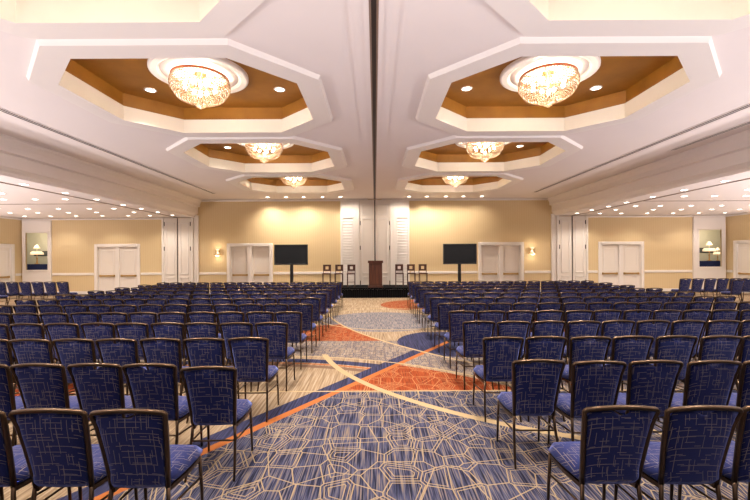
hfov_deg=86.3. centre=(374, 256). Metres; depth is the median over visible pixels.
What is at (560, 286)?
banquet chair
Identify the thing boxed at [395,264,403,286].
bar stool
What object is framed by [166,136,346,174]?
trim
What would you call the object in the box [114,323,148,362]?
banquet chair
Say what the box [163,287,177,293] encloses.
banquet chair
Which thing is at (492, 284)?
banquet chair
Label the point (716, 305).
banquet chair
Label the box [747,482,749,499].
banquet chair
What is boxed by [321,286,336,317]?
banquet chair
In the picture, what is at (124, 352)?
banquet chair
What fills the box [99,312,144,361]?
banquet chair
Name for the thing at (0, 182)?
trim
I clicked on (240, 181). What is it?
trim
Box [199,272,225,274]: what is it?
trim
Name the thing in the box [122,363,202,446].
banquet chair
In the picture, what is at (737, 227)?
wall
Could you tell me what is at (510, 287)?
banquet chair
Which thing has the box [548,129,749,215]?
ceiling bulkhead
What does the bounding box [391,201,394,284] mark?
trim
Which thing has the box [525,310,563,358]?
banquet chair
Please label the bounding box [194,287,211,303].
banquet chair
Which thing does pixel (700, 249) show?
wall picture
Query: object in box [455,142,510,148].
trim
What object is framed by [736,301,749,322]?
banquet chair
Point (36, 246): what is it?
table lamp
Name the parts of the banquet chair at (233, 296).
frame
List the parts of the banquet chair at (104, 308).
frame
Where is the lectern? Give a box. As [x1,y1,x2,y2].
[368,261,382,287]
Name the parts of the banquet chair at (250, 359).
frame, backrest, seat rail, seat, leg, leg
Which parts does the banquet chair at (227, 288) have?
backrest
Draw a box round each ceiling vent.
[0,108,215,193]
[535,103,749,191]
[669,121,749,150]
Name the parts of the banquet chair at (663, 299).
frame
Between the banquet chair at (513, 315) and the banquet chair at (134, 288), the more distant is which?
the banquet chair at (134, 288)
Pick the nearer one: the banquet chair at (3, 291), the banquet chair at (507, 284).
the banquet chair at (507, 284)
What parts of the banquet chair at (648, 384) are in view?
seat, backrest, frame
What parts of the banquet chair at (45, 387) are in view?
backrest, frame, seat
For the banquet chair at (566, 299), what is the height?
0.915 m
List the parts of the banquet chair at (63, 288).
backrest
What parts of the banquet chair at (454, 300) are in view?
frame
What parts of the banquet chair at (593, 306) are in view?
frame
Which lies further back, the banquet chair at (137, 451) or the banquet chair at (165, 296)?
the banquet chair at (165, 296)
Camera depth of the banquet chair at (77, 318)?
6.25 m
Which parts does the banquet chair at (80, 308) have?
frame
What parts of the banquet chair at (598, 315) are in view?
frame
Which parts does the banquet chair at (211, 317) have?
backrest, frame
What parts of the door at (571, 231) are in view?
panel moulding, panel moulding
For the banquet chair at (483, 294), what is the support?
on the floor
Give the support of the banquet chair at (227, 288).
on the floor
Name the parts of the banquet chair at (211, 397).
leg, leg, backrest, frame, seat rail, leg, seat, leg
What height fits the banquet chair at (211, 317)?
0.915 m
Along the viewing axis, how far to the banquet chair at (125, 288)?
11.54 m
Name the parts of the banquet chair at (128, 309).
frame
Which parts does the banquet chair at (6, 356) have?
backrest, frame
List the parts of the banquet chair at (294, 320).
backrest, frame, seat, leg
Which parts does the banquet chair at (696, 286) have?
backrest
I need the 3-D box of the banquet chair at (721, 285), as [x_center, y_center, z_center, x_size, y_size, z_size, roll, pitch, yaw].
[12.806,1.233,14.957,0.439,0.915,0.572,0,0,0]
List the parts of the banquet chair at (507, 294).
frame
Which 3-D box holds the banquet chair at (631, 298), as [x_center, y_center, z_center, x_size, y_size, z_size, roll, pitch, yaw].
[5.473,1.269,8.578,0.439,0.915,0.572,0,0,0]
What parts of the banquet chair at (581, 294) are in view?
frame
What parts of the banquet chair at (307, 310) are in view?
frame, backrest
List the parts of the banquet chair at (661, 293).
frame, backrest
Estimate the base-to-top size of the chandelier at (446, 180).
0.632 m
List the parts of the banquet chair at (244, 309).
frame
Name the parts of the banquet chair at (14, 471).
backrest, frame, leg, seat, seat rail, leg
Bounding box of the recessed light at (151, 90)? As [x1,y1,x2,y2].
[144,88,156,92]
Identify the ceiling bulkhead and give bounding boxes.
[0,133,201,216]
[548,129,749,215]
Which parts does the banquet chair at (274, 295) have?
frame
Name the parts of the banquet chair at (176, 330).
backrest, frame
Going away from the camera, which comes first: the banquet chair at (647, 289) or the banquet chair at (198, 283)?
the banquet chair at (647, 289)
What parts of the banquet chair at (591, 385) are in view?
leg, seat rail, seat, leg, frame, backrest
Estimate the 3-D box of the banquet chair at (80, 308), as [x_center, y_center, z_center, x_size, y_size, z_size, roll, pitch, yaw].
[-5.459,1.322,7.542,0.439,0.915,0.572,0,0,0]
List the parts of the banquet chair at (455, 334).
leg, seat, frame, backrest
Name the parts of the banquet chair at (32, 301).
backrest, frame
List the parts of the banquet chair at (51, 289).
backrest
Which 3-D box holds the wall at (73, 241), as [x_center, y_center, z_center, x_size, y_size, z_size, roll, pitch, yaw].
[-13.050,-0.046,19.600,8.500,3.720,0.001,0,0,0]
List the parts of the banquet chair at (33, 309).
backrest, frame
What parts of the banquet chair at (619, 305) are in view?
frame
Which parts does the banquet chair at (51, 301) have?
frame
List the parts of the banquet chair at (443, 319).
leg, frame, backrest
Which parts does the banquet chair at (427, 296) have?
backrest, frame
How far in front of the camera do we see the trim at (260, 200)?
19.53 m
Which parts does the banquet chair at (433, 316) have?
backrest, frame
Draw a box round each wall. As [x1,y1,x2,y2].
[0,216,21,292]
[25,218,161,290]
[197,199,552,288]
[588,215,721,288]
[726,212,749,288]
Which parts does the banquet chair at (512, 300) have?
frame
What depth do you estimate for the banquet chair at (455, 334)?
6.27 m
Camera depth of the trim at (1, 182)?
12.98 m
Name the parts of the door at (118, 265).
panel moulding, panel moulding, panel moulding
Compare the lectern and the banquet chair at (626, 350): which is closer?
the banquet chair at (626, 350)
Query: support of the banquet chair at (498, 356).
on the floor
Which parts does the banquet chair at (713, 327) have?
frame, backrest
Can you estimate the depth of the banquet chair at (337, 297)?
12.66 m
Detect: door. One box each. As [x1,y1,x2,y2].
[0,244,14,292]
[94,244,139,293]
[161,218,193,285]
[227,243,272,284]
[358,199,391,284]
[478,242,523,282]
[556,216,587,283]
[598,241,643,289]
[733,240,749,292]
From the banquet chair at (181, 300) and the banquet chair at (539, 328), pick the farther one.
the banquet chair at (181, 300)
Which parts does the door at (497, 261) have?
panel moulding, panel moulding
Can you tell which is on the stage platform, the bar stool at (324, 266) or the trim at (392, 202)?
the bar stool at (324, 266)
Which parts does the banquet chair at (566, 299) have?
frame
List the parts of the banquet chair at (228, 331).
backrest, frame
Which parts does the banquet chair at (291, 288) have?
backrest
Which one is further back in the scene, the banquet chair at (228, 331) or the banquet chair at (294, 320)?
the banquet chair at (294, 320)
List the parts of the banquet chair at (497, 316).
backrest, frame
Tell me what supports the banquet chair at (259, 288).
on the floor
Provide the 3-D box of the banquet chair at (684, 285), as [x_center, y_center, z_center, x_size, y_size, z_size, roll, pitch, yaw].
[11.426,1.240,14.957,0.439,0.915,0.572,0,0,0]
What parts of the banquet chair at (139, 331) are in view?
frame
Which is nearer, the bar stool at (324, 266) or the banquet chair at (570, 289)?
the banquet chair at (570, 289)
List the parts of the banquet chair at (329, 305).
backrest, frame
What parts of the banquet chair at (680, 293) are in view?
backrest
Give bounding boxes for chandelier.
[168,64,230,108]
[245,143,282,162]
[280,177,306,187]
[442,177,468,186]
[466,142,503,161]
[518,62,579,107]
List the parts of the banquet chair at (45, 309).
backrest, frame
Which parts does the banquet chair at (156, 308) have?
frame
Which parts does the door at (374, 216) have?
panel moulding, panel moulding, panel moulding, panel moulding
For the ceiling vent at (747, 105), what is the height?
0.011 m
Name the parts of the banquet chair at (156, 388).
backrest, frame, leg, seat, seat rail, leg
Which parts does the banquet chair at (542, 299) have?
backrest, frame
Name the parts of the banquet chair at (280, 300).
frame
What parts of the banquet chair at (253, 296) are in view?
frame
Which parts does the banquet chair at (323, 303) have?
backrest, frame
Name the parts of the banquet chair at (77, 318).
backrest, frame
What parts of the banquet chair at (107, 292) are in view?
backrest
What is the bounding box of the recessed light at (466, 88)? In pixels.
[461,86,471,90]
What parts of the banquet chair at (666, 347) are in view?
frame, backrest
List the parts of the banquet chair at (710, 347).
backrest, frame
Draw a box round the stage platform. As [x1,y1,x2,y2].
[339,285,410,297]
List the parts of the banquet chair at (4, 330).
backrest, frame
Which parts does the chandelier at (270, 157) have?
stem mount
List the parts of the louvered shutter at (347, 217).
panel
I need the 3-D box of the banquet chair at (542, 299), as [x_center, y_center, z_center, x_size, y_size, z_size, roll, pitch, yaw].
[3.643,1.278,8.566,0.439,0.915,0.572,0,0,0]
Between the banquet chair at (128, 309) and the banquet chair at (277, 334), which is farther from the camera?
the banquet chair at (128, 309)
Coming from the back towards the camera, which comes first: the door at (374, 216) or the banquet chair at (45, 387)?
the door at (374, 216)
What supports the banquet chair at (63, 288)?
on the floor
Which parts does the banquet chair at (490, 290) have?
backrest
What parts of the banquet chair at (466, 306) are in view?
frame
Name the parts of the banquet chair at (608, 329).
frame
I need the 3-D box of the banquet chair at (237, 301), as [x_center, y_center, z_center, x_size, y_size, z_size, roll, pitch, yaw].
[-2.719,1.309,8.565,0.439,0.915,0.572,0,0,0]
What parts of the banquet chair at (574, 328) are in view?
frame, backrest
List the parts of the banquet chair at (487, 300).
frame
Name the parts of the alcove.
frame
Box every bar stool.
[322,265,330,282]
[334,265,342,286]
[347,265,354,286]
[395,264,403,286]
[407,264,415,285]
[419,264,427,282]
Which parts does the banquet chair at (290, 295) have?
backrest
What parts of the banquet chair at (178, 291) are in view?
backrest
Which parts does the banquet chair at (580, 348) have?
seat, backrest, frame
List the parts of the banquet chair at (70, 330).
backrest, frame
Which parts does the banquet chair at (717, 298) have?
frame, backrest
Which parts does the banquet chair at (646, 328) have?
frame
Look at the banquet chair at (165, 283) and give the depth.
13.75 m
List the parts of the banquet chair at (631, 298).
frame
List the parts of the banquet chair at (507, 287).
backrest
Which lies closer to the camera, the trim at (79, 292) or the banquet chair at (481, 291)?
the banquet chair at (481, 291)
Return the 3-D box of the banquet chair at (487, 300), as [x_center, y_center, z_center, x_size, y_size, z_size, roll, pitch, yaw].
[2.268,1.285,8.567,0.439,0.915,0.572,0,0,0]
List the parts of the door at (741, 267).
panel moulding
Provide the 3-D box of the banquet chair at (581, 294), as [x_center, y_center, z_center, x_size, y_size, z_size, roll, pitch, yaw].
[5.012,1.271,9.631,0.439,0.915,0.572,0,0,0]
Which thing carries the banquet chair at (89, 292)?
on the floor
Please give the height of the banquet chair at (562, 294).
0.915 m
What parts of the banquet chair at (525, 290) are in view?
backrest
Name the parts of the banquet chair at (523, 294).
backrest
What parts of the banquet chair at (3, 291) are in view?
backrest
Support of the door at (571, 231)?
in the wall at (667, 240)
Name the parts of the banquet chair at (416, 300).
backrest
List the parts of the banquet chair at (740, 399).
seat, frame, backrest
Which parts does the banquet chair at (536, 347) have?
backrest, frame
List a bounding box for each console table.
[27,264,47,269]
[699,261,719,266]
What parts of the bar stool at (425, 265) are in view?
backrest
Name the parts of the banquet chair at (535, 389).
leg, seat, leg, seat rail, leg, backrest, frame, leg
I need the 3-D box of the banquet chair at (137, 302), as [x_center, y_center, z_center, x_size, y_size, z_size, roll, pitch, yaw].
[-5.002,1.320,8.581,0.439,0.915,0.572,0,0,0]
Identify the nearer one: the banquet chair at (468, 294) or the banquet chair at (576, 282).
the banquet chair at (468, 294)
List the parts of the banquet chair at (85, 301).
frame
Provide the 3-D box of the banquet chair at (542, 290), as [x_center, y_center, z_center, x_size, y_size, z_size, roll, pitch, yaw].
[4.560,1.273,10.707,0.439,0.915,0.573,0,0,0]
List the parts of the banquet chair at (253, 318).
backrest, frame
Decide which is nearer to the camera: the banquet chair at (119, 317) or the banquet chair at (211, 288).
the banquet chair at (119, 317)
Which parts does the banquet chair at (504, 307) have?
frame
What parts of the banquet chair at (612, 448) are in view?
leg, seat, leg, seat rail, leg, backrest, frame, leg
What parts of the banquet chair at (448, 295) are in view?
backrest, frame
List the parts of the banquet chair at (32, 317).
backrest, frame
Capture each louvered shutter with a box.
[340,201,354,289]
[395,201,409,284]
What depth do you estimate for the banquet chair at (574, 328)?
5.22 m
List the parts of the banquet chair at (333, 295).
backrest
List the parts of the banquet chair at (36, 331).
backrest, frame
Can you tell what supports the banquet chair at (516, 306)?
on the floor
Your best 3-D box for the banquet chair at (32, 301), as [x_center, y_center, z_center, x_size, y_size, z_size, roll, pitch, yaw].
[-7.288,1.331,8.586,0.439,0.915,0.573,0,0,0]
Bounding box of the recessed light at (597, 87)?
[589,85,602,90]
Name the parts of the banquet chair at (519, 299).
backrest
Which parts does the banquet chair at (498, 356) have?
leg, seat rail, leg, seat, frame, backrest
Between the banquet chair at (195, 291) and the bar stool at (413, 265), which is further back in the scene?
the bar stool at (413, 265)
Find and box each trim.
[0,182,176,217]
[0,216,21,219]
[1,182,177,217]
[22,218,160,219]
[26,38,332,136]
[52,273,93,275]
[57,291,93,293]
[141,273,161,274]
[147,58,248,93]
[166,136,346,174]
[194,215,198,284]
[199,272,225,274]
[201,199,367,201]
[226,173,353,193]
[237,143,293,149]
[273,272,338,273]
[346,0,373,199]
[354,201,358,289]
[369,0,373,195]
[371,0,375,198]
[375,0,378,199]
[376,0,400,199]
[381,198,547,200]
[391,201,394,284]
[395,173,523,192]
[402,135,582,173]
[411,271,477,273]
[416,36,721,135]
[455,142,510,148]
[484,0,749,35]
[500,56,600,92]
[525,271,550,272]
[551,214,555,281]
[572,178,749,215]
[588,215,725,217]
[588,270,597,272]
[645,270,691,272]
[645,288,690,290]
[726,212,749,216]
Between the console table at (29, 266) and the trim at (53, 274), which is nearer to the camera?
the trim at (53, 274)
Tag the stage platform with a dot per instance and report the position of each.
(388, 291)
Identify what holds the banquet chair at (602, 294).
on the floor
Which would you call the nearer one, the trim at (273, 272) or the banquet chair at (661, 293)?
the banquet chair at (661, 293)
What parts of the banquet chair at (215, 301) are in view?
backrest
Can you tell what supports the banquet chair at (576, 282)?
on the floor
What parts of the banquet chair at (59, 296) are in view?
backrest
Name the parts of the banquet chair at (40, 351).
backrest, frame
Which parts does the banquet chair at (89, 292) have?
backrest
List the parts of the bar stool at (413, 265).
backrest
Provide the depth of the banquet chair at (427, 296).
9.39 m
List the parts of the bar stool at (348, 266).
backrest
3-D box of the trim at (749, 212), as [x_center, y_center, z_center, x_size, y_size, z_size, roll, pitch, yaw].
[17.160,-2.002,16.995,0.060,0.077,5.070,0,0,0]
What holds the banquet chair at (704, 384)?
on the floor
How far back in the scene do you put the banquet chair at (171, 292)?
10.46 m
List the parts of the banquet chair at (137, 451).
leg, frame, backrest, leg, seat rail, leg, seat, leg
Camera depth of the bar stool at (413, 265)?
18.07 m
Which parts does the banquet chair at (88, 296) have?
frame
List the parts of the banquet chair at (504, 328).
backrest, frame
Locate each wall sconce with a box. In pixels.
[214,248,221,256]
[530,247,535,254]
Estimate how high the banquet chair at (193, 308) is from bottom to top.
0.915 m
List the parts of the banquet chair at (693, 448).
leg, seat, leg, leg, seat rail, backrest, frame, leg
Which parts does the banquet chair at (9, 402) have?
backrest, frame, leg, seat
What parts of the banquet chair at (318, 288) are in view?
backrest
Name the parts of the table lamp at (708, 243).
lamp shade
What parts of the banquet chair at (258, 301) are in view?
frame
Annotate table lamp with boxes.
[30,245,43,263]
[702,242,715,260]
[713,247,719,260]
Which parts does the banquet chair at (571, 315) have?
backrest, frame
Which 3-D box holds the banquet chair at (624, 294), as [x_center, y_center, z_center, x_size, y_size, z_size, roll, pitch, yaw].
[5.931,1.267,9.639,0.439,0.915,0.573,0,0,0]
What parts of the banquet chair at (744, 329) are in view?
backrest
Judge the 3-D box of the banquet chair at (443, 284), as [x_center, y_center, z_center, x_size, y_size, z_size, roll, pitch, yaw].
[2.274,1.284,12.890,0.439,0.915,0.572,0,0,0]
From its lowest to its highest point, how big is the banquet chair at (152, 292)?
0.915 m
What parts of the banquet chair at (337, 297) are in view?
backrest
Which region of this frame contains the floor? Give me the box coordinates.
[0,292,749,499]
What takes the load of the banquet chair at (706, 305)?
on the floor
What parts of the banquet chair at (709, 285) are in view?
backrest, frame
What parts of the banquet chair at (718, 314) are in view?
backrest, frame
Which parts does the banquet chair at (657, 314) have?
frame, backrest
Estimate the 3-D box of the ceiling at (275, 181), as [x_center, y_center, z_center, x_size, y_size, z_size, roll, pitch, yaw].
[-3.146,-3.180,15.500,3.860,0.270,3.360,0,0,0]
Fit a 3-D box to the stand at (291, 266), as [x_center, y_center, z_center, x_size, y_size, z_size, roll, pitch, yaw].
[-3.456,0.741,16.600,0.800,2.048,0.600,0,0,0]
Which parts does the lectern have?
panel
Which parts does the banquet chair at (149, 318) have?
frame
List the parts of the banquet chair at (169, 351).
backrest, frame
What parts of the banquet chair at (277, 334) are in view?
backrest, frame, leg, seat, leg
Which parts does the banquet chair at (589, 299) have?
frame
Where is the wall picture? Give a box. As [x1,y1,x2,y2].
[699,248,712,252]
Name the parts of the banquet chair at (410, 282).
backrest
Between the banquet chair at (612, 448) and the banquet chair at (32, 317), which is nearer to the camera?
the banquet chair at (612, 448)
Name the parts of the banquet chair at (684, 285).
backrest, frame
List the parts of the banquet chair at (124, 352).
backrest, frame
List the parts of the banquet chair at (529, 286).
backrest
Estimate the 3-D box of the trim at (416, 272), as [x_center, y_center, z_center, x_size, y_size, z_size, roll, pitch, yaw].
[3.389,0.753,19.582,3.270,0.120,0.034,0,0,0]
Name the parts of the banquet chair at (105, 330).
frame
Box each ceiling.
[0,0,749,199]
[0,175,193,218]
[65,58,306,119]
[193,143,329,162]
[247,177,340,185]
[408,176,502,184]
[419,142,554,162]
[441,56,682,117]
[555,171,749,215]
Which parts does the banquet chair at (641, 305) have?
frame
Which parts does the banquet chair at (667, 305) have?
frame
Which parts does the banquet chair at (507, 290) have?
backrest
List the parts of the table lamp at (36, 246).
lamp shade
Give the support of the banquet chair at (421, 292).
on the floor
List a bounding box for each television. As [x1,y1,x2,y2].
[274,244,307,264]
[443,244,476,263]
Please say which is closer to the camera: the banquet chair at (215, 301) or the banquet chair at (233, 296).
the banquet chair at (215, 301)
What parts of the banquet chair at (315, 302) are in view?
backrest, frame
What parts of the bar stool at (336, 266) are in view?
backrest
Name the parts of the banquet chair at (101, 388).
backrest, frame, seat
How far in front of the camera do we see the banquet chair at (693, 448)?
2.28 m
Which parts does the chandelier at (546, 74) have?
stem mount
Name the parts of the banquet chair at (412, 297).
backrest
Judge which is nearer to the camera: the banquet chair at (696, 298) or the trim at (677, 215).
the banquet chair at (696, 298)
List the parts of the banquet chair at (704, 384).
seat, frame, backrest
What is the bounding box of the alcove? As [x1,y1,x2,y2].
[11,220,51,291]
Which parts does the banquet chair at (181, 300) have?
backrest, frame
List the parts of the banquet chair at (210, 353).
backrest, frame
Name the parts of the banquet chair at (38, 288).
backrest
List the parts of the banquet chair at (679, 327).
frame, backrest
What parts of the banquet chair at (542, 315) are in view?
backrest, frame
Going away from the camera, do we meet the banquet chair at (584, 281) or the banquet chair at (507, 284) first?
the banquet chair at (507, 284)
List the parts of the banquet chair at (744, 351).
frame, backrest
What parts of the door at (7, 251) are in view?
panel moulding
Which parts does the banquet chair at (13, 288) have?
backrest, frame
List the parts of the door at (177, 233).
panel moulding, panel moulding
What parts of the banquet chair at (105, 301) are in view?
frame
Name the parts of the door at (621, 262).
panel moulding, panel moulding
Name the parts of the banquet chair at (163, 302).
frame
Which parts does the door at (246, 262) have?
panel moulding, panel moulding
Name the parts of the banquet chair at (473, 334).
leg, leg, seat, backrest, frame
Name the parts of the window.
frame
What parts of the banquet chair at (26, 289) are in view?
backrest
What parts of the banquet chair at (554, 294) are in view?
backrest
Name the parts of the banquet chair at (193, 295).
backrest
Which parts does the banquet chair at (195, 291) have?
backrest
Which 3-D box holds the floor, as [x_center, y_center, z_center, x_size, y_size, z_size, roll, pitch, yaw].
[-0.041,1.750,7.500,34.500,0.001,25.000,0,0,0]
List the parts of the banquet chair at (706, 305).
backrest, frame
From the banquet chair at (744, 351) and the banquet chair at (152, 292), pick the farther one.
the banquet chair at (152, 292)
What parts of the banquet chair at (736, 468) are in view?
leg, seat rail, seat, leg, frame, backrest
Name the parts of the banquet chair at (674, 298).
frame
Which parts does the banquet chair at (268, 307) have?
frame, backrest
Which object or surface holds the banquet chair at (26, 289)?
on the floor
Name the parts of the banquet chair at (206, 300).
frame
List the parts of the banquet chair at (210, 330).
backrest, frame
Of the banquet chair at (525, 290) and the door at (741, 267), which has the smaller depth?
the banquet chair at (525, 290)
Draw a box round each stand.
[290,265,292,281]
[458,264,460,284]
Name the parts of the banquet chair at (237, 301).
frame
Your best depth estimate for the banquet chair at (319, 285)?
12.64 m
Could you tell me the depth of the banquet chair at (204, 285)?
12.63 m
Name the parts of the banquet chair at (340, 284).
backrest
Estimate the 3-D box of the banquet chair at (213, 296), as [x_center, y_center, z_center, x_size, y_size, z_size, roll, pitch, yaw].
[-3.628,1.313,9.627,0.439,0.915,0.573,0,0,0]
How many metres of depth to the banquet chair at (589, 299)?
8.31 m
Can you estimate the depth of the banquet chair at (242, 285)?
12.64 m
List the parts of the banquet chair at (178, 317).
backrest, frame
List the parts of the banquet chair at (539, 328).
backrest, frame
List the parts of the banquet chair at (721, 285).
frame, backrest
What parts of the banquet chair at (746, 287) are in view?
backrest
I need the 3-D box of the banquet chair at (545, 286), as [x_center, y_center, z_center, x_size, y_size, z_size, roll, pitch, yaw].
[5.012,1.271,11.788,0.439,0.915,0.573,0,0,0]
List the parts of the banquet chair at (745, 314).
backrest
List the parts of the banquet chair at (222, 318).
backrest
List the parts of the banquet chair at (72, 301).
frame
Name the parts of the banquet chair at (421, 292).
backrest, frame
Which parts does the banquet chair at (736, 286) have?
seat, frame, backrest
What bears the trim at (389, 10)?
attached to the ceiling at (311, 35)
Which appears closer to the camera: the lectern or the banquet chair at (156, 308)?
the banquet chair at (156, 308)
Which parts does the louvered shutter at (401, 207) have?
panel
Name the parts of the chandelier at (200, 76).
stem mount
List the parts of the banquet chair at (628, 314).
backrest, frame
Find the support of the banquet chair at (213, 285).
on the floor
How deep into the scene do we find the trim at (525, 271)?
19.57 m
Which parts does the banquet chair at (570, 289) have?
backrest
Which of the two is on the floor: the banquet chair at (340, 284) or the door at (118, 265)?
the banquet chair at (340, 284)
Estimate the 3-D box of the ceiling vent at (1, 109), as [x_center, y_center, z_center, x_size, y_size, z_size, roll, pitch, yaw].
[-7.114,-2.799,7.875,0.170,0.011,19.750,0,0,0]
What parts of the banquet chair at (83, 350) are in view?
backrest, frame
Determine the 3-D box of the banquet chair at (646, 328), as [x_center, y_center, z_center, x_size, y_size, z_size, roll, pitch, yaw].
[3.647,1.278,5.488,0.439,0.915,0.572,0,0,0]
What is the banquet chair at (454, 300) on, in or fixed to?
on the floor
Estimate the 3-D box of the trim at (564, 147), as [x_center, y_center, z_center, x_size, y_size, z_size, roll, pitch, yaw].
[3.116,-2.930,11.350,4.580,0.290,4.040,0,0,0]
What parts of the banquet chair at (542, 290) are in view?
backrest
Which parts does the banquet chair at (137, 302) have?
frame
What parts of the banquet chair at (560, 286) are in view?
backrest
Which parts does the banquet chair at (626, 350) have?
frame, backrest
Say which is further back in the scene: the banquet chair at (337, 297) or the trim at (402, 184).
the trim at (402, 184)
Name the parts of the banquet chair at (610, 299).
frame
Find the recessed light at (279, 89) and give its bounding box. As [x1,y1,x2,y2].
[274,87,285,91]
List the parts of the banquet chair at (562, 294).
frame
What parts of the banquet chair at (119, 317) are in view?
backrest, frame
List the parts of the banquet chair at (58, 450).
leg, backrest, frame, seat rail, leg, leg, seat, leg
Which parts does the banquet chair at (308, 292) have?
backrest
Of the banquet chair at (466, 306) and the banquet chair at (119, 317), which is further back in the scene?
the banquet chair at (466, 306)
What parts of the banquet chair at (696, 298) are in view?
backrest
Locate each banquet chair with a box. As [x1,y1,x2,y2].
[0,282,16,304]
[0,295,7,304]
[0,305,13,323]
[0,313,13,339]
[0,324,15,361]
[0,339,19,423]
[0,364,23,446]
[0,410,71,499]
[0,487,3,499]
[6,282,28,303]
[8,339,73,424]
[8,408,137,499]
[9,323,54,386]
[10,313,46,363]
[10,363,91,425]
[13,305,44,331]
[14,299,41,322]
[18,282,34,300]
[31,282,53,299]
[37,299,58,307]
[38,305,62,334]
[39,312,68,339]
[44,282,65,301]
[45,323,101,363]
[52,338,98,423]
[55,294,73,303]
[56,281,77,295]
[58,299,79,312]
[63,305,87,322]
[66,363,133,435]
[70,312,99,366]
[74,294,92,304]
[80,299,101,311]
[80,322,115,358]
[87,290,104,298]
[87,305,111,322]
[88,408,203,499]
[94,294,112,304]
[95,338,146,395]
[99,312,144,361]
[102,299,123,315]
[106,290,122,300]
[112,304,136,326]
[113,294,132,307]
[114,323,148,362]
[115,287,129,295]
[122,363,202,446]
[123,290,139,300]
[124,298,144,314]
[128,312,156,340]
[131,287,145,295]
[132,294,150,303]
[139,304,162,322]
[139,338,188,395]
[141,290,157,298]
[145,298,166,311]
[146,287,160,293]
[150,322,187,391]
[152,285,164,289]
[152,294,170,303]
[157,282,169,286]
[157,312,187,363]
[158,290,174,298]
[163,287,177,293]
[164,304,188,322]
[167,298,189,322]
[170,282,182,286]
[172,294,190,311]
[175,290,191,298]
[178,287,192,293]
[180,366,252,482]
[181,284,194,290]
[183,282,195,285]
[183,337,239,423]
[184,322,230,364]
[187,311,225,358]
[189,304,212,314]
[190,298,210,306]
[192,290,212,304]
[192,294,213,311]
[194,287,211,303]
[195,284,211,299]
[196,282,210,296]
[210,284,223,288]
[210,287,224,291]
[210,290,226,295]
[211,294,228,300]
[211,298,232,322]
[214,304,237,332]
[216,311,243,337]
[219,322,252,391]
[224,284,237,289]
[226,287,240,293]
[227,337,278,421]
[228,290,244,298]
[231,293,248,303]
[233,298,254,313]
[237,282,248,286]
[239,284,252,289]
[239,304,262,322]
[242,287,256,293]
[245,290,261,297]
[246,311,280,364]
[250,293,267,305]
[253,284,266,289]
[255,322,294,391]
[256,298,276,310]
[258,287,272,292]
[263,282,275,286]
[263,290,278,297]
[264,303,292,346]
[268,284,281,289]
[269,293,287,306]
[273,286,287,295]
[274,311,306,368]
[278,298,298,314]
[280,289,296,299]
[282,284,295,291]
[289,286,303,295]
[289,293,307,331]
[289,303,316,352]
[297,284,309,290]
[298,289,313,322]
[300,298,322,340]
[305,286,321,314]
[309,293,328,327]
[311,284,324,290]
[315,289,332,323]
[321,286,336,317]
[325,284,339,312]
[330,282,342,307]
[407,281,420,305]
[410,283,424,309]
[413,286,429,316]
[417,289,434,323]
[421,281,433,285]
[422,293,441,327]
[424,283,438,308]
[427,297,449,335]
[430,286,444,292]
[434,303,460,352]
[435,281,446,285]
[436,289,452,298]
[440,283,453,290]
[443,292,461,330]
[444,310,475,368]
[446,286,460,294]
[452,297,472,313]
[453,289,469,299]
[454,283,467,290]
[456,321,495,389]
[461,281,473,286]
[462,286,476,293]
[463,292,480,305]
[463,303,486,324]
[469,283,482,288]
[471,289,487,296]
[471,310,505,364]
[473,297,494,309]
[473,336,523,421]
[474,281,486,285]
[478,285,492,293]
[482,292,500,304]
[483,283,496,288]
[488,281,499,285]
[488,288,504,296]
[488,303,511,320]
[494,285,508,293]
[495,297,516,310]
[496,359,565,468]
[497,321,530,389]
[498,283,511,286]
[501,292,519,302]
[506,288,521,296]
[506,310,534,336]
[509,285,524,291]
[511,336,567,421]
[512,283,525,288]
[513,302,536,330]
[517,297,538,320]
[520,320,565,389]
[521,292,539,308]
[523,288,539,303]
[525,285,539,307]
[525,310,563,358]
[526,283,539,286]
[531,297,560,331]
[536,292,558,310]
[537,288,557,306]
[538,285,555,302]
[538,302,561,313]
[539,283,554,298]
[547,360,626,443]
[547,405,660,499]
[554,280,566,285]
[556,283,569,288]
[557,285,571,293]
[558,288,575,296]
[559,292,577,310]
[560,336,611,392]
[561,296,581,319]
[562,310,593,364]
[563,302,586,328]
[563,320,600,386]
[567,280,579,283]
[570,283,583,289]
[573,285,587,291]
[576,288,592,296]
[579,292,597,301]
[581,280,593,284]
[584,296,604,309]
[588,285,603,291]
[588,302,611,320]
[593,309,621,335]
[594,288,610,294]
[598,292,617,301]
[599,282,612,289]
[601,320,635,359]
[604,285,619,293]
[605,296,626,311]
[605,335,653,392]
[606,309,651,359]
[610,288,627,298]
[613,302,637,323]
[614,405,743,499]
[615,360,683,432]
[618,292,636,304]
[620,285,634,293]
[627,296,647,312]
[628,288,644,297]
[635,320,670,356]
[637,291,655,301]
[637,302,661,322]
[646,288,662,297]
[648,296,669,311]
[648,320,705,363]
[652,309,681,359]
[652,335,697,420]
[656,291,675,301]
[657,360,742,423]
[663,302,687,319]
[671,278,691,292]
[671,296,692,309]
[676,291,694,300]
[676,335,742,387]
[678,405,749,499]
[682,309,710,337]
[687,301,712,329]
[689,278,703,301]
[693,296,714,320]
[694,278,716,298]
[696,320,740,387]
[704,309,739,360]
[707,278,728,295]
[709,296,735,319]
[712,301,737,312]
[719,278,741,301]
[720,280,744,301]
[728,360,749,433]
[733,335,749,390]
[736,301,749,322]
[736,309,749,338]
[736,320,749,360]
[741,278,749,300]
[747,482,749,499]
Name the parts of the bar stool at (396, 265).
backrest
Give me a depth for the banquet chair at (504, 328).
5.22 m

